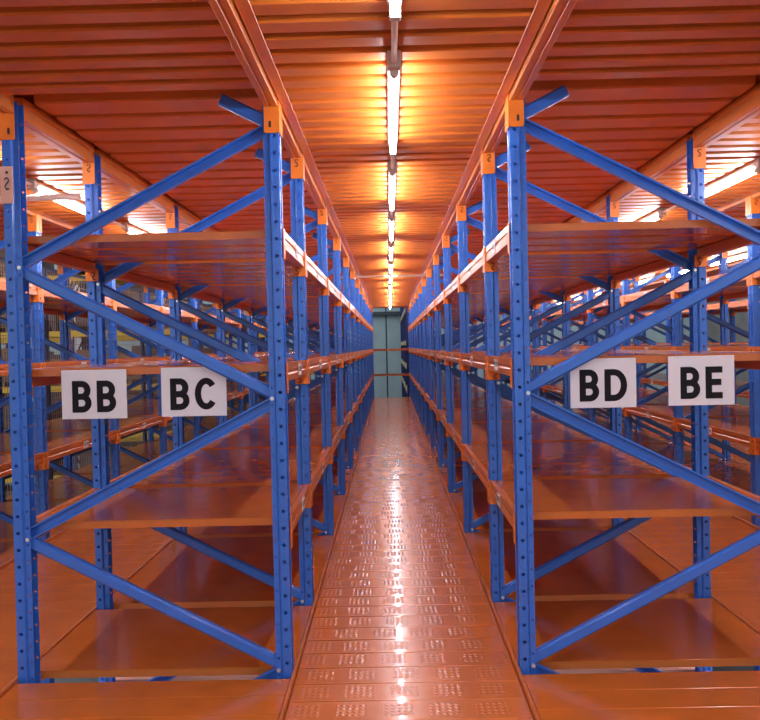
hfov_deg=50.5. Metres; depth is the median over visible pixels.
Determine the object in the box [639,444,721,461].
steel shelf
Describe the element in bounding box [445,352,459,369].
beam
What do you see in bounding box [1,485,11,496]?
carton
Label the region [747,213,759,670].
frame
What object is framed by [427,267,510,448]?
frame
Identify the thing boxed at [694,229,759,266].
beam
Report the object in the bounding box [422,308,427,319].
beam
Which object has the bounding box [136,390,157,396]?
carton
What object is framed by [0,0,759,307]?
ceiling
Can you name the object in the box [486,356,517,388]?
beam
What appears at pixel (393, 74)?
socket
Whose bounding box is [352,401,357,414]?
beam
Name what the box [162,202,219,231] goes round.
beam
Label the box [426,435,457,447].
steel shelf
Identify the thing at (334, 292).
beam
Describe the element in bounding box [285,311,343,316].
steel shelf
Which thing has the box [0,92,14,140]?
beam
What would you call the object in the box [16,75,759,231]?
beam
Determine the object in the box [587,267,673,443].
frame
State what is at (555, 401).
trim
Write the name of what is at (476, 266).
beam
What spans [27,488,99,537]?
beam
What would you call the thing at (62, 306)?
steel shelf
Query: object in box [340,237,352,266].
beam
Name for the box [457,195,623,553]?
frame
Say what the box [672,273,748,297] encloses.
beam
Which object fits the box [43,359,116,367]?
beam
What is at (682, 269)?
lamp
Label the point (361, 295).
frame
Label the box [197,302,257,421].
frame
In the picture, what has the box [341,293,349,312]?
beam
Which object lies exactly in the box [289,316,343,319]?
steel shelf
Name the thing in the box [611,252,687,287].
beam
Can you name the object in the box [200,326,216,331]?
beam
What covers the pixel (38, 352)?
frame
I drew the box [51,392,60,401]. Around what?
carton
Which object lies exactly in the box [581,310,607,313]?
steel shelf
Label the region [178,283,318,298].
steel shelf
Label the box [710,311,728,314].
beam
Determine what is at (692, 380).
aisle sign
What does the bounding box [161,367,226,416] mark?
aisle sign
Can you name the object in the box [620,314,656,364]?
frame
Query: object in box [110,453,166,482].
beam
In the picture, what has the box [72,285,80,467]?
post
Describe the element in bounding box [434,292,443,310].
beam
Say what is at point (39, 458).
beam
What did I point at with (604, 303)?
beam
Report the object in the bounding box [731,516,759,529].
trim
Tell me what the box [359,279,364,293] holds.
beam
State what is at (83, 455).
carton
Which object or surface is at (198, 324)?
steel shelf
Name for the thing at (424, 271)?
beam
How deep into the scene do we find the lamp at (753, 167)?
5.29 m
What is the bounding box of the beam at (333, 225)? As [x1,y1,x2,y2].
[327,207,344,249]
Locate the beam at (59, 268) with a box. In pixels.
[0,240,62,273]
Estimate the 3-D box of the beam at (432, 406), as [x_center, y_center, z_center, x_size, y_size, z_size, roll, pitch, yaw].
[0.726,0.644,10.552,0.074,0.136,1.696,-1,1,1]
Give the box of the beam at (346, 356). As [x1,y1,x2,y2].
[343,353,350,366]
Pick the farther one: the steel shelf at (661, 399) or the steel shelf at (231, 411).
the steel shelf at (231, 411)
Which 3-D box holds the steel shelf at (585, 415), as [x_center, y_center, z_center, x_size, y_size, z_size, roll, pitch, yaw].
[3.647,1.129,15.621,1.231,0.035,1.595,-1,1,1]
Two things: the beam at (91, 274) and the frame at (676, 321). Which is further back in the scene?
the frame at (676, 321)
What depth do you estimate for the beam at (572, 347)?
11.93 m
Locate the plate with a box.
[0,166,13,203]
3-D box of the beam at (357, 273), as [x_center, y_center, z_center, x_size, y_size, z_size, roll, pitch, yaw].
[-0.355,-1.264,12.231,0.116,0.215,1.698,-1,1,1]
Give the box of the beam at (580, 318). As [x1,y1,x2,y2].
[571,317,582,320]
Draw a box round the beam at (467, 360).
[460,353,485,378]
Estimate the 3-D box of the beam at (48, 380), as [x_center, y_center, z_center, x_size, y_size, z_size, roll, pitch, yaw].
[-1.625,0.102,4.131,0.074,0.136,0.970,-1,1,1]
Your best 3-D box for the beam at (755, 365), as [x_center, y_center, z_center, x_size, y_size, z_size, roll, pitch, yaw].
[1.810,0.025,4.090,0.074,0.136,0.970,-1,1,1]
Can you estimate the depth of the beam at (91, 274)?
4.27 m
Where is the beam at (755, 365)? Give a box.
[724,351,759,369]
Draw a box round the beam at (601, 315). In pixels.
[584,314,605,321]
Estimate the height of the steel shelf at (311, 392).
0.035 m
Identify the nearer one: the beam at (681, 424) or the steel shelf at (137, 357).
the beam at (681, 424)
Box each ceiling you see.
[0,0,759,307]
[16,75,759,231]
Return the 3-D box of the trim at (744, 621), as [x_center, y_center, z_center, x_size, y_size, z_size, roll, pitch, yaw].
[1.962,1.281,11.027,0.016,0.120,24.050,-1,1,1]
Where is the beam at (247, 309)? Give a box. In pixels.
[225,300,251,315]
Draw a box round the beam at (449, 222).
[438,204,456,247]
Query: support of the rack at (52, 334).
on the ground
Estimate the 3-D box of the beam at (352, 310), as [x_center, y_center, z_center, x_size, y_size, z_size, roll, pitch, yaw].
[-0.386,-0.645,10.542,0.074,0.136,1.696,-1,1,1]
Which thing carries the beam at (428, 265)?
attached to the ceiling at (144, 81)
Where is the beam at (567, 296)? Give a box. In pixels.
[563,277,607,300]
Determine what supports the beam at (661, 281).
attached to the frame at (732, 318)
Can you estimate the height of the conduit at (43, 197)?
0.039 m
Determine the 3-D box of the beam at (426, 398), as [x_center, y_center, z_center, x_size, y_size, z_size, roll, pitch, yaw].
[0.746,0.615,12.251,0.074,0.136,1.696,-1,1,1]
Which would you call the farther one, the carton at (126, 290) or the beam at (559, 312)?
the carton at (126, 290)
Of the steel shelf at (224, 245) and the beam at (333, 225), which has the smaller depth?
the steel shelf at (224, 245)
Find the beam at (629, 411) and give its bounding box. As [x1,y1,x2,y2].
[624,407,674,430]
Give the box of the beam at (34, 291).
[0,278,40,301]
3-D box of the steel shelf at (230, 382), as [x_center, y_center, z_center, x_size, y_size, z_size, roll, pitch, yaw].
[-3.104,0.536,19.096,1.176,0.035,1.593,-1,1,1]
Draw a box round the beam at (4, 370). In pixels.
[0,363,42,376]
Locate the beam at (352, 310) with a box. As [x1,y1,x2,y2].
[350,303,355,317]
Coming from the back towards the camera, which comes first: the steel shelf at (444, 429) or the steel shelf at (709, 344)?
the steel shelf at (444, 429)
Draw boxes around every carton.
[0,250,5,276]
[0,312,6,332]
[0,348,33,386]
[1,403,9,429]
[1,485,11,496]
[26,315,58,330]
[28,261,54,275]
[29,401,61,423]
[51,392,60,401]
[75,317,106,330]
[77,349,120,357]
[79,450,91,467]
[110,441,142,455]
[115,284,131,292]
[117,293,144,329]
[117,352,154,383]
[127,392,154,401]
[132,284,156,292]
[132,346,156,354]
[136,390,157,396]
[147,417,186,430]
[151,376,157,383]
[153,303,169,328]
[203,306,213,333]
[227,394,248,405]
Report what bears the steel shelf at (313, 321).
on the beam
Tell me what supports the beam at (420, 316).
attached to the frame at (424, 288)
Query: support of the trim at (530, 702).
attached to the floor
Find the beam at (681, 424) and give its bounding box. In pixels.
[675,418,751,453]
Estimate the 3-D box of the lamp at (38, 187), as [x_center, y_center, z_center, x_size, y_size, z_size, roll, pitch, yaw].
[-2.174,-1.105,5.684,0.054,0.082,1.316,-1,1,1]
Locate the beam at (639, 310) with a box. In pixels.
[637,304,668,312]
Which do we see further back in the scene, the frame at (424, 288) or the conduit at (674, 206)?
the frame at (424, 288)
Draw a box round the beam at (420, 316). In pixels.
[419,313,422,322]
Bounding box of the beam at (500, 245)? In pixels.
[483,223,509,272]
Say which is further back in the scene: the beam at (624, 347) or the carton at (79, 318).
the carton at (79, 318)
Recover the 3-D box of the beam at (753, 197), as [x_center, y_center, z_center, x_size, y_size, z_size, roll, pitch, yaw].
[2.855,-1.220,5.393,0.116,0.215,1.698,-1,1,1]
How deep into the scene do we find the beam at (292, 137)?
4.21 m
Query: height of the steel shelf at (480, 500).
0.035 m
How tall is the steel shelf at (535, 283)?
0.035 m
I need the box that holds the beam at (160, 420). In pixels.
[119,415,165,442]
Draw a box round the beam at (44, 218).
[39,214,76,232]
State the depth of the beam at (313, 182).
5.48 m
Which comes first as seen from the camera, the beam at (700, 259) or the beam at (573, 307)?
the beam at (700, 259)
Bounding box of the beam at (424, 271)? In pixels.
[419,268,426,285]
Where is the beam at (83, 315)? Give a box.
[68,312,105,319]
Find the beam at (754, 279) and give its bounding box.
[749,270,759,285]
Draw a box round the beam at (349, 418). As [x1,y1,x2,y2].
[344,411,352,429]
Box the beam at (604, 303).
[588,296,622,312]
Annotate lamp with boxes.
[26,178,103,213]
[121,222,147,233]
[387,0,402,20]
[387,50,400,155]
[388,161,396,210]
[388,211,394,241]
[388,240,393,260]
[389,258,392,273]
[636,208,665,220]
[639,275,656,283]
[666,268,687,276]
[689,158,759,196]
[709,251,746,266]
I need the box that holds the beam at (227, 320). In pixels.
[225,317,240,326]
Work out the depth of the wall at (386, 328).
35.99 m
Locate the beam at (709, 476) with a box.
[705,475,759,517]
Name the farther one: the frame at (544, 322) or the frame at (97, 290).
the frame at (544, 322)
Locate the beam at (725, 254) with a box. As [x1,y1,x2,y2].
[722,251,727,257]
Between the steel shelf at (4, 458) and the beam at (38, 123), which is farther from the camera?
the steel shelf at (4, 458)
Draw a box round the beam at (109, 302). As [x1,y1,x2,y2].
[41,288,114,309]
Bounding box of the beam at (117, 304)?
[115,301,162,312]
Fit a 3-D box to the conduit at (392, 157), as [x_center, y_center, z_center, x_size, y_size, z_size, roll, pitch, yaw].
[0.071,-1.138,4.537,0.022,0.022,0.476,-1,1,1]
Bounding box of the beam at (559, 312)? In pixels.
[542,309,561,319]
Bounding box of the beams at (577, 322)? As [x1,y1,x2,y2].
[244,322,621,351]
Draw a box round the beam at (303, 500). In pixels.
[290,483,311,548]
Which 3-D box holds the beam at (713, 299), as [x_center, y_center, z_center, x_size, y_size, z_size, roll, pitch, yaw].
[4.130,-0.747,10.487,0.074,0.136,1.696,-1,1,1]
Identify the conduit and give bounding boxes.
[0,194,80,201]
[112,221,125,227]
[341,274,442,277]
[391,21,397,63]
[391,156,393,168]
[662,205,677,213]
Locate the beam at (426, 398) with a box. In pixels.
[424,393,429,408]
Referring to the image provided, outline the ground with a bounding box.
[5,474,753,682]
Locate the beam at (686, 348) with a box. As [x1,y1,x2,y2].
[673,346,749,350]
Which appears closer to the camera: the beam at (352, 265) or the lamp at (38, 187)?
the lamp at (38, 187)
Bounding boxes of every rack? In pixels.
[0,267,85,482]
[1,338,59,342]
[67,267,204,470]
[108,291,168,440]
[168,298,261,408]
[256,314,345,399]
[400,308,402,396]
[401,308,425,396]
[402,305,430,396]
[404,307,435,396]
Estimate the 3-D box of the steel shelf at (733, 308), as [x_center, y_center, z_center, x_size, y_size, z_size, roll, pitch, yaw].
[5.839,-0.893,13.864,1.176,0.035,1.593,-1,1,1]
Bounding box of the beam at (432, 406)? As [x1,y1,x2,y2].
[429,400,436,419]
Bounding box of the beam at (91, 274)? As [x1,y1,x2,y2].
[28,245,98,281]
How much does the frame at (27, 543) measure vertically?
5.046 m
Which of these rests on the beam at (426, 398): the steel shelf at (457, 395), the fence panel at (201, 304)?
the steel shelf at (457, 395)
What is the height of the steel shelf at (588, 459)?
0.035 m
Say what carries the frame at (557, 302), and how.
on the ground
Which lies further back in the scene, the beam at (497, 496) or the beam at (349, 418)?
the beam at (349, 418)
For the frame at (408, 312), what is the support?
on the ground
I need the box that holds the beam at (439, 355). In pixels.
[435,351,444,361]
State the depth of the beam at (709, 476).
4.16 m
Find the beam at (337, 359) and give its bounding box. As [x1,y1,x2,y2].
[330,354,342,367]
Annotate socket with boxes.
[390,71,398,78]
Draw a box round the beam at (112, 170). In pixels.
[77,150,174,227]
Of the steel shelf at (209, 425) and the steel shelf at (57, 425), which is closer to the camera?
the steel shelf at (57, 425)
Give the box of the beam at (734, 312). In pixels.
[731,309,747,315]
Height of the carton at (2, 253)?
0.815 m
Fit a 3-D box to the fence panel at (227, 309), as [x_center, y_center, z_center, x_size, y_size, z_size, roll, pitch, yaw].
[-4.082,1.130,21.253,0.040,5.000,1.960,-1,1,1]
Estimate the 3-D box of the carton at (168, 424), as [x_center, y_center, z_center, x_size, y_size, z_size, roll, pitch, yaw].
[-4.916,1.264,18.635,0.655,0.647,1.004,-1,1,1]
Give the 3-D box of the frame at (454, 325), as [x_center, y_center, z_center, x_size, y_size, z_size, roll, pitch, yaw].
[1.436,1.004,19.901,1.239,5.046,0.089,-1,1,1]
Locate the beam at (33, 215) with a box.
[0,202,43,231]
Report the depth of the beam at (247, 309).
9.24 m
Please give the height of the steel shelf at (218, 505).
0.035 m
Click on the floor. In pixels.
(404, 626)
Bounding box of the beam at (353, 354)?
[351,352,356,363]
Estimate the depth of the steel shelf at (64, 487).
8.71 m
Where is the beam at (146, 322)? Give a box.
[134,319,148,326]
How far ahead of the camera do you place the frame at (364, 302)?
16.47 m
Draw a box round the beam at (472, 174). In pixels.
[451,151,481,220]
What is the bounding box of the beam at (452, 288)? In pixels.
[443,276,458,303]
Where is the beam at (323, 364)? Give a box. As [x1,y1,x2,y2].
[308,356,330,382]
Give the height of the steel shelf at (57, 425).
0.035 m
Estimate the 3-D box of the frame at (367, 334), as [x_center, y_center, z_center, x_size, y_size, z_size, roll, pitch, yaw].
[-0.842,1.085,18.229,1.239,5.046,0.089,-1,1,1]
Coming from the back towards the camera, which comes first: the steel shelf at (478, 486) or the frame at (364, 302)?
the frame at (364, 302)
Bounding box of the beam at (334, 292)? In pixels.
[329,280,341,305]
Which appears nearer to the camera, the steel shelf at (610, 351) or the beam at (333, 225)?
the steel shelf at (610, 351)
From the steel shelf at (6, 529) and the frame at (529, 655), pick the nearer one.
the frame at (529, 655)
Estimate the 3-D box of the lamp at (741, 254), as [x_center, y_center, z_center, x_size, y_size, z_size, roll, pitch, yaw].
[4.661,-1.347,10.710,0.054,0.082,1.316,-1,1,1]
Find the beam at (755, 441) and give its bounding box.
[752,437,759,454]
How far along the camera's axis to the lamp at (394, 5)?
2.48 m
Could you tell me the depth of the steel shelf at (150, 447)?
12.14 m
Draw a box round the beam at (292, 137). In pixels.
[280,104,311,179]
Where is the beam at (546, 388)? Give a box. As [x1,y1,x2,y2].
[543,385,562,393]
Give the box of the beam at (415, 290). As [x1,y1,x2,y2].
[413,286,417,298]
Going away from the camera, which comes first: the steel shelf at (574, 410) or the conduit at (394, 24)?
the conduit at (394, 24)
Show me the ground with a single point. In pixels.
(718, 668)
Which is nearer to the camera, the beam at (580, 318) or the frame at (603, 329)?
the beam at (580, 318)
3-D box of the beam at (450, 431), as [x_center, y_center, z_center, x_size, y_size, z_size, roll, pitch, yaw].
[0.685,0.703,7.152,0.074,0.136,1.696,-1,1,1]
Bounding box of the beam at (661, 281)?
[639,280,664,291]
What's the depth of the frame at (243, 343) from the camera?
21.62 m
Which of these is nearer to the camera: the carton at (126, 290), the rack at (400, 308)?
the carton at (126, 290)
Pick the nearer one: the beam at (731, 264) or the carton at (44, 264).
the beam at (731, 264)
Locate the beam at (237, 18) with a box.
[208,0,290,134]
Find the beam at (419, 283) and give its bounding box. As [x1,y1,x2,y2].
[415,278,421,292]
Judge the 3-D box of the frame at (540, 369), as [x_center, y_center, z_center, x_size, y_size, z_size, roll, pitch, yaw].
[3.715,0.924,21.573,1.239,5.046,0.089,-1,1,1]
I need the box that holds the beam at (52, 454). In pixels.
[46,430,118,468]
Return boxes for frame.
[0,212,53,682]
[0,269,120,501]
[2,94,293,683]
[58,266,166,474]
[84,147,313,681]
[116,292,199,441]
[144,287,208,440]
[167,206,333,557]
[182,307,242,419]
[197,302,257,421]
[213,309,268,403]
[216,232,345,510]
[228,309,265,408]
[241,311,259,403]
[247,254,352,480]
[256,323,293,375]
[279,269,358,463]
[286,279,362,443]
[303,285,365,425]
[307,299,367,417]
[314,300,369,416]
[321,303,371,405]
[329,311,372,400]
[331,313,373,396]
[408,312,444,395]
[409,310,456,399]
[411,306,458,404]
[413,296,467,409]
[415,298,477,416]
[418,284,485,432]
[422,278,499,434]
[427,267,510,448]
[433,250,539,479]
[443,229,571,492]
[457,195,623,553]
[482,138,711,672]
[500,310,541,396]
[503,301,554,401]
[507,85,759,674]
[527,292,588,412]
[531,301,562,403]
[542,288,611,420]
[564,277,641,430]
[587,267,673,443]
[595,311,646,388]
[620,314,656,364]
[622,253,730,460]
[640,309,685,390]
[665,300,735,402]
[671,252,759,464]
[707,299,747,403]
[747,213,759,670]
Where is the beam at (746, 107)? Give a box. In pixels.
[693,83,759,168]
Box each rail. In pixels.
[373,348,408,350]
[374,373,408,375]
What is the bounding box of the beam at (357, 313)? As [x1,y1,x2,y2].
[356,310,359,321]
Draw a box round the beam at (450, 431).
[446,423,461,459]
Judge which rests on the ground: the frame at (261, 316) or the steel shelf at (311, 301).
the frame at (261, 316)
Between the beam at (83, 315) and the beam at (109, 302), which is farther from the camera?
the beam at (83, 315)
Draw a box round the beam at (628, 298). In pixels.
[623,289,672,305]
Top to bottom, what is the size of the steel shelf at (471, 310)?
0.035 m
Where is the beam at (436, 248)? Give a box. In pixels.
[429,234,442,264]
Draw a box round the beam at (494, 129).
[473,98,507,175]
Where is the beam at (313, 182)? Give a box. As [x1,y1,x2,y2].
[304,155,332,223]
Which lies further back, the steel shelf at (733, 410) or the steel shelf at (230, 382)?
the steel shelf at (230, 382)
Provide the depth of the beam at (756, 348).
6.19 m
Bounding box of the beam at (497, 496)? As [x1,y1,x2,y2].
[488,479,515,544]
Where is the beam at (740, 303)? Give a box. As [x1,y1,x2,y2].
[707,299,747,312]
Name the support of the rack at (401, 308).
on the ground
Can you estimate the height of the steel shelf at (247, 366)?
0.035 m
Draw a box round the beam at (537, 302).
[533,292,560,308]
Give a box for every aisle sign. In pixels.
[61,369,126,418]
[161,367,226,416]
[570,358,636,407]
[668,355,734,405]
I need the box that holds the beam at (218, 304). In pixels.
[180,287,222,308]
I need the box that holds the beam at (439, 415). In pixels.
[436,409,446,435]
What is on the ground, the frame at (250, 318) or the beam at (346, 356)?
the frame at (250, 318)
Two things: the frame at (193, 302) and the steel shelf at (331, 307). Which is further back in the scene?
the frame at (193, 302)
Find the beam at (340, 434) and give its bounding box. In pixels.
[332,425,344,452]
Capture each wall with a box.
[1,264,691,397]
[707,297,759,405]
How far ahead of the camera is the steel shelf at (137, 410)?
10.46 m
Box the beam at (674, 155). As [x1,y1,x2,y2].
[610,134,709,216]
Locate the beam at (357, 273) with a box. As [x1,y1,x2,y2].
[355,269,361,287]
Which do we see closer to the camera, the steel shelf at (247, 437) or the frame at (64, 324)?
the steel shelf at (247, 437)
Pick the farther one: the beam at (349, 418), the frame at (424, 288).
the frame at (424, 288)
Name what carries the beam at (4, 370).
attached to the frame
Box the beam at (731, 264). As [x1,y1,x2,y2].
[706,260,742,276]
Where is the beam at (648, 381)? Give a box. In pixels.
[641,378,666,385]
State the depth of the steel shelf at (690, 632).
3.98 m
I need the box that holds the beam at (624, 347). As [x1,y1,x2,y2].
[623,346,672,349]
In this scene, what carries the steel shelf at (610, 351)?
on the beam at (467, 360)
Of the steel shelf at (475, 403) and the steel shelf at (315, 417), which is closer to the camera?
the steel shelf at (315, 417)
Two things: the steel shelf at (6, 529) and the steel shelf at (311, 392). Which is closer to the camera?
the steel shelf at (6, 529)
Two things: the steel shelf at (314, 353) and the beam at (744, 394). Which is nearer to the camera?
the steel shelf at (314, 353)
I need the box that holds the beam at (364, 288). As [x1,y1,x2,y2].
[363,287,367,299]
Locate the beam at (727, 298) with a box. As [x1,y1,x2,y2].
[723,292,747,303]
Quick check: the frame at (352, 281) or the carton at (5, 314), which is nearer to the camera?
the frame at (352, 281)
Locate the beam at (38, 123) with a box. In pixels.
[14,97,94,183]
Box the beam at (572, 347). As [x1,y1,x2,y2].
[571,346,587,348]
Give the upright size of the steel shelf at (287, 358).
0.035 m
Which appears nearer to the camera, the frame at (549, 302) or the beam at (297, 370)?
the beam at (297, 370)
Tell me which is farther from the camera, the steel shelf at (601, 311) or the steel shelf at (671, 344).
the steel shelf at (601, 311)
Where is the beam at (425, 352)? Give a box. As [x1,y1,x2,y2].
[423,349,427,357]
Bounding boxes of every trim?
[0,527,187,697]
[0,529,69,568]
[203,304,548,318]
[278,397,374,719]
[409,396,540,719]
[555,401,749,466]
[610,518,759,634]
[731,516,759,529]
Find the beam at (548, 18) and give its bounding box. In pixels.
[496,0,576,128]
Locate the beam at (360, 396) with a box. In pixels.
[358,394,361,404]
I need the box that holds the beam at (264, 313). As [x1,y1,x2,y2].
[253,308,266,315]
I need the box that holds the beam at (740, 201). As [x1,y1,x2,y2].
[714,197,747,215]
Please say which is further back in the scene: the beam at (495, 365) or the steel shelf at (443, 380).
the steel shelf at (443, 380)
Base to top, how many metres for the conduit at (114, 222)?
0.022 m
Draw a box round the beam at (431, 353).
[428,350,434,359]
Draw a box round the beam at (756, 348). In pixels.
[750,346,759,351]
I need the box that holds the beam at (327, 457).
[311,446,332,505]
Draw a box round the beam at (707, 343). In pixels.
[707,343,748,343]
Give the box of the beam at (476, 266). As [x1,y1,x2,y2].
[458,250,483,291]
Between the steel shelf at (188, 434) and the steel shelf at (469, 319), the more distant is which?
the steel shelf at (469, 319)
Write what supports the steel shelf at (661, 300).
on the beam at (713, 299)
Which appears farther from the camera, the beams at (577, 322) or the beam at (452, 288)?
the beams at (577, 322)
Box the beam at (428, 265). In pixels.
[423,254,432,276]
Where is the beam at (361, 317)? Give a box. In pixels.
[360,314,363,324]
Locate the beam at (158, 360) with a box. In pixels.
[110,360,162,375]
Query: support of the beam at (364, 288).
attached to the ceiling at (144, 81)
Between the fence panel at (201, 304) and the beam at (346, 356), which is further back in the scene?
the fence panel at (201, 304)
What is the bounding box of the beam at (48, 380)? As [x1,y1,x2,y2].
[28,365,84,397]
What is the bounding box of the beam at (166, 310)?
[163,306,196,321]
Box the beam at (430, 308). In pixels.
[427,301,433,315]
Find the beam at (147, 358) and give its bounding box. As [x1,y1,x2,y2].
[117,357,163,362]
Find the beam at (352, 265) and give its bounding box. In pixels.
[349,256,357,278]
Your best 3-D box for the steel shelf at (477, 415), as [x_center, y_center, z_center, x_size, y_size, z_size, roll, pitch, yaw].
[1.292,0.611,8.843,1.176,0.035,1.593,-1,1,1]
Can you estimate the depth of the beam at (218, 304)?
7.41 m
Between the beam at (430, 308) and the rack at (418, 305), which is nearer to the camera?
the beam at (430, 308)
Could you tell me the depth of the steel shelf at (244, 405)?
20.62 m
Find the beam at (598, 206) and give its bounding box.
[563,191,621,222]
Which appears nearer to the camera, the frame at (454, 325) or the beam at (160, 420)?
the beam at (160, 420)
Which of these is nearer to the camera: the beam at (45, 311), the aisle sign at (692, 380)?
the aisle sign at (692, 380)
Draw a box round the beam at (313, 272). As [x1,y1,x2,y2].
[301,254,328,295]
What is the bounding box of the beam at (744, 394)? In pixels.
[736,392,749,401]
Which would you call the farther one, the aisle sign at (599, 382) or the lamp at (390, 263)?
the lamp at (390, 263)
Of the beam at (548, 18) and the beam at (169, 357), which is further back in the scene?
the beam at (169, 357)
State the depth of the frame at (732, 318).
14.70 m
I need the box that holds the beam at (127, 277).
[104,266,177,298]
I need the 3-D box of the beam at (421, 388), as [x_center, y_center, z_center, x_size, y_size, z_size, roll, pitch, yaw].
[0.766,0.585,13.951,0.074,0.136,1.696,-1,1,1]
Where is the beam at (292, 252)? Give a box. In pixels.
[278,228,305,276]
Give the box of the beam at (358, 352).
[357,351,360,358]
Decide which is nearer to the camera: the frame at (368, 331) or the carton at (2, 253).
the carton at (2, 253)
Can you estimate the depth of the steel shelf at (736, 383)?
13.72 m
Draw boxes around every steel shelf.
[0,291,67,303]
[0,302,130,310]
[0,430,112,453]
[0,453,36,464]
[0,501,65,541]
[0,542,13,564]
[4,473,123,501]
[6,357,146,361]
[24,230,267,262]
[28,360,298,376]
[29,416,158,431]
[31,360,83,362]
[31,606,311,678]
[32,485,303,528]
[66,310,145,315]
[73,455,159,473]
[88,356,167,358]
[101,259,313,285]
[107,356,323,364]
[110,447,326,487]
[110,535,332,608]
[115,594,315,681]
[120,440,190,454]
[127,399,159,406]
[127,406,158,415]
[130,315,190,319]
[151,319,208,322]
[154,430,204,440]
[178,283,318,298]
[182,354,335,359]
[184,421,218,429]
[187,495,344,537]
[188,323,235,325]
[199,425,340,449]
[202,414,238,421]
[225,296,333,306]
[226,353,334,356]
[227,380,265,383]
[227,383,266,386]
[227,387,247,391]
[227,408,248,413]
[236,403,258,408]
[239,411,348,427]
[253,305,343,312]
[267,402,354,412]
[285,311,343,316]
[288,394,359,402]
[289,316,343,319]
[304,389,362,395]
[309,319,351,322]
[309,384,365,389]
[313,469,352,494]
[319,381,367,384]
[333,450,357,468]
[335,437,361,450]
[414,376,459,379]
[419,382,475,386]
[421,379,460,382]
[422,425,445,434]
[423,386,486,392]
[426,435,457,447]
[427,313,484,317]
[427,316,481,319]
[427,319,472,322]
[427,392,501,399]
[431,448,461,465]
[432,398,511,408]
[433,307,509,313]
[439,466,486,491]
[440,408,551,422]
[441,300,530,308]
[449,492,611,531]
[450,421,595,443]
[452,291,560,301]
[453,348,541,351]
[456,349,584,352]
[457,276,609,292]
[465,530,696,600]
[467,441,673,480]
[469,350,686,355]
[474,249,690,278]
[488,590,694,673]
[493,598,759,668]
[496,477,759,519]
[501,351,759,365]
[507,218,759,252]
[549,384,562,388]
[556,313,605,316]
[562,407,583,412]
[575,413,606,420]
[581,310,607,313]
[594,304,664,309]
[596,421,635,430]
[620,296,720,304]
[622,431,671,443]
[631,344,708,345]
[636,388,667,394]
[636,395,668,404]
[637,404,749,416]
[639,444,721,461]
[642,374,665,377]
[643,378,665,380]
[661,286,747,296]
[665,344,748,345]
[682,417,749,434]
[684,461,750,486]
[715,306,746,310]
[729,281,746,286]
[734,381,747,385]
[738,486,750,522]
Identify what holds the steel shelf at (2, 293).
on the beam at (109, 302)
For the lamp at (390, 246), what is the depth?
8.74 m
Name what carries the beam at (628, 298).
attached to the frame at (725, 455)
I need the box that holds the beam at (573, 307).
[562,304,587,313]
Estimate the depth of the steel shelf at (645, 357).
3.67 m
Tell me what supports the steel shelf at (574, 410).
attached to the frame at (582, 293)
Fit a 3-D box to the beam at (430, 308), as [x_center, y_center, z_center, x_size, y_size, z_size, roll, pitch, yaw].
[0.696,-0.669,10.529,0.074,0.136,1.696,-1,1,1]
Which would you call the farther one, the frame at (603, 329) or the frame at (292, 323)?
the frame at (292, 323)
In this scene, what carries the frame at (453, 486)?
on the ground
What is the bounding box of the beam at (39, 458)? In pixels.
[0,452,45,477]
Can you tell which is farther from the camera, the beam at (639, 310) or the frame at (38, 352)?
the beam at (639, 310)
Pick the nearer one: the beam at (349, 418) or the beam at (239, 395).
the beam at (349, 418)
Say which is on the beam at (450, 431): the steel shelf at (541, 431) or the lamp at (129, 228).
the steel shelf at (541, 431)
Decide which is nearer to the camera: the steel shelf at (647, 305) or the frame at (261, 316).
the steel shelf at (647, 305)
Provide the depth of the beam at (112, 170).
5.24 m
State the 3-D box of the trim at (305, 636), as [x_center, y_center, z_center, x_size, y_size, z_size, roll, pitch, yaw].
[-0.297,1.332,11.054,0.016,0.120,24.050,-1,1,1]
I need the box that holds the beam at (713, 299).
[706,297,720,303]
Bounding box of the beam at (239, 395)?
[227,391,242,400]
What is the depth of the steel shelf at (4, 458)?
6.01 m
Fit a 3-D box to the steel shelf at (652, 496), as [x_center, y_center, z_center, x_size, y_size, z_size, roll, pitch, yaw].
[1.237,0.693,4.107,1.176,0.035,0.867,-1,1,1]
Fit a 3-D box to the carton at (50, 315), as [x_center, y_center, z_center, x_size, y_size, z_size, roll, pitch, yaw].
[-7.647,-0.979,18.628,0.698,0.656,1.004,-1,1,1]
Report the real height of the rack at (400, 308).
5.970 m
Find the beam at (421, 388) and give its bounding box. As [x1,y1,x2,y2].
[420,387,423,395]
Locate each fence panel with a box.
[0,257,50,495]
[44,267,91,479]
[103,283,145,456]
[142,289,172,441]
[182,299,194,426]
[199,302,213,419]
[225,309,230,409]
[232,310,245,406]
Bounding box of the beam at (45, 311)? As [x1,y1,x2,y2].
[0,305,64,319]
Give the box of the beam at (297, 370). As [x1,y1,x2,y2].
[281,360,308,393]
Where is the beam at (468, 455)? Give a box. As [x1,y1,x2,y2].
[462,444,488,502]
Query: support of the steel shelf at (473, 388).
on the beam at (421, 388)
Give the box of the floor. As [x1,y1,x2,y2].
[0,394,759,719]
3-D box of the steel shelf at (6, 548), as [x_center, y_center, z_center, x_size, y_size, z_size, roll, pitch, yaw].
[-3.248,1.460,5.505,1.231,0.035,1.595,-1,1,1]
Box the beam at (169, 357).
[164,356,185,359]
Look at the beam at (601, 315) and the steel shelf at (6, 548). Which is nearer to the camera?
the steel shelf at (6, 548)
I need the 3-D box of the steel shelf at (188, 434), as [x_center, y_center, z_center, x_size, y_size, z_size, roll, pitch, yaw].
[-3.148,1.312,14.004,1.231,0.035,1.595,-1,1,1]
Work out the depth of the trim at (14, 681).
4.21 m
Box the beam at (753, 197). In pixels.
[742,189,759,214]

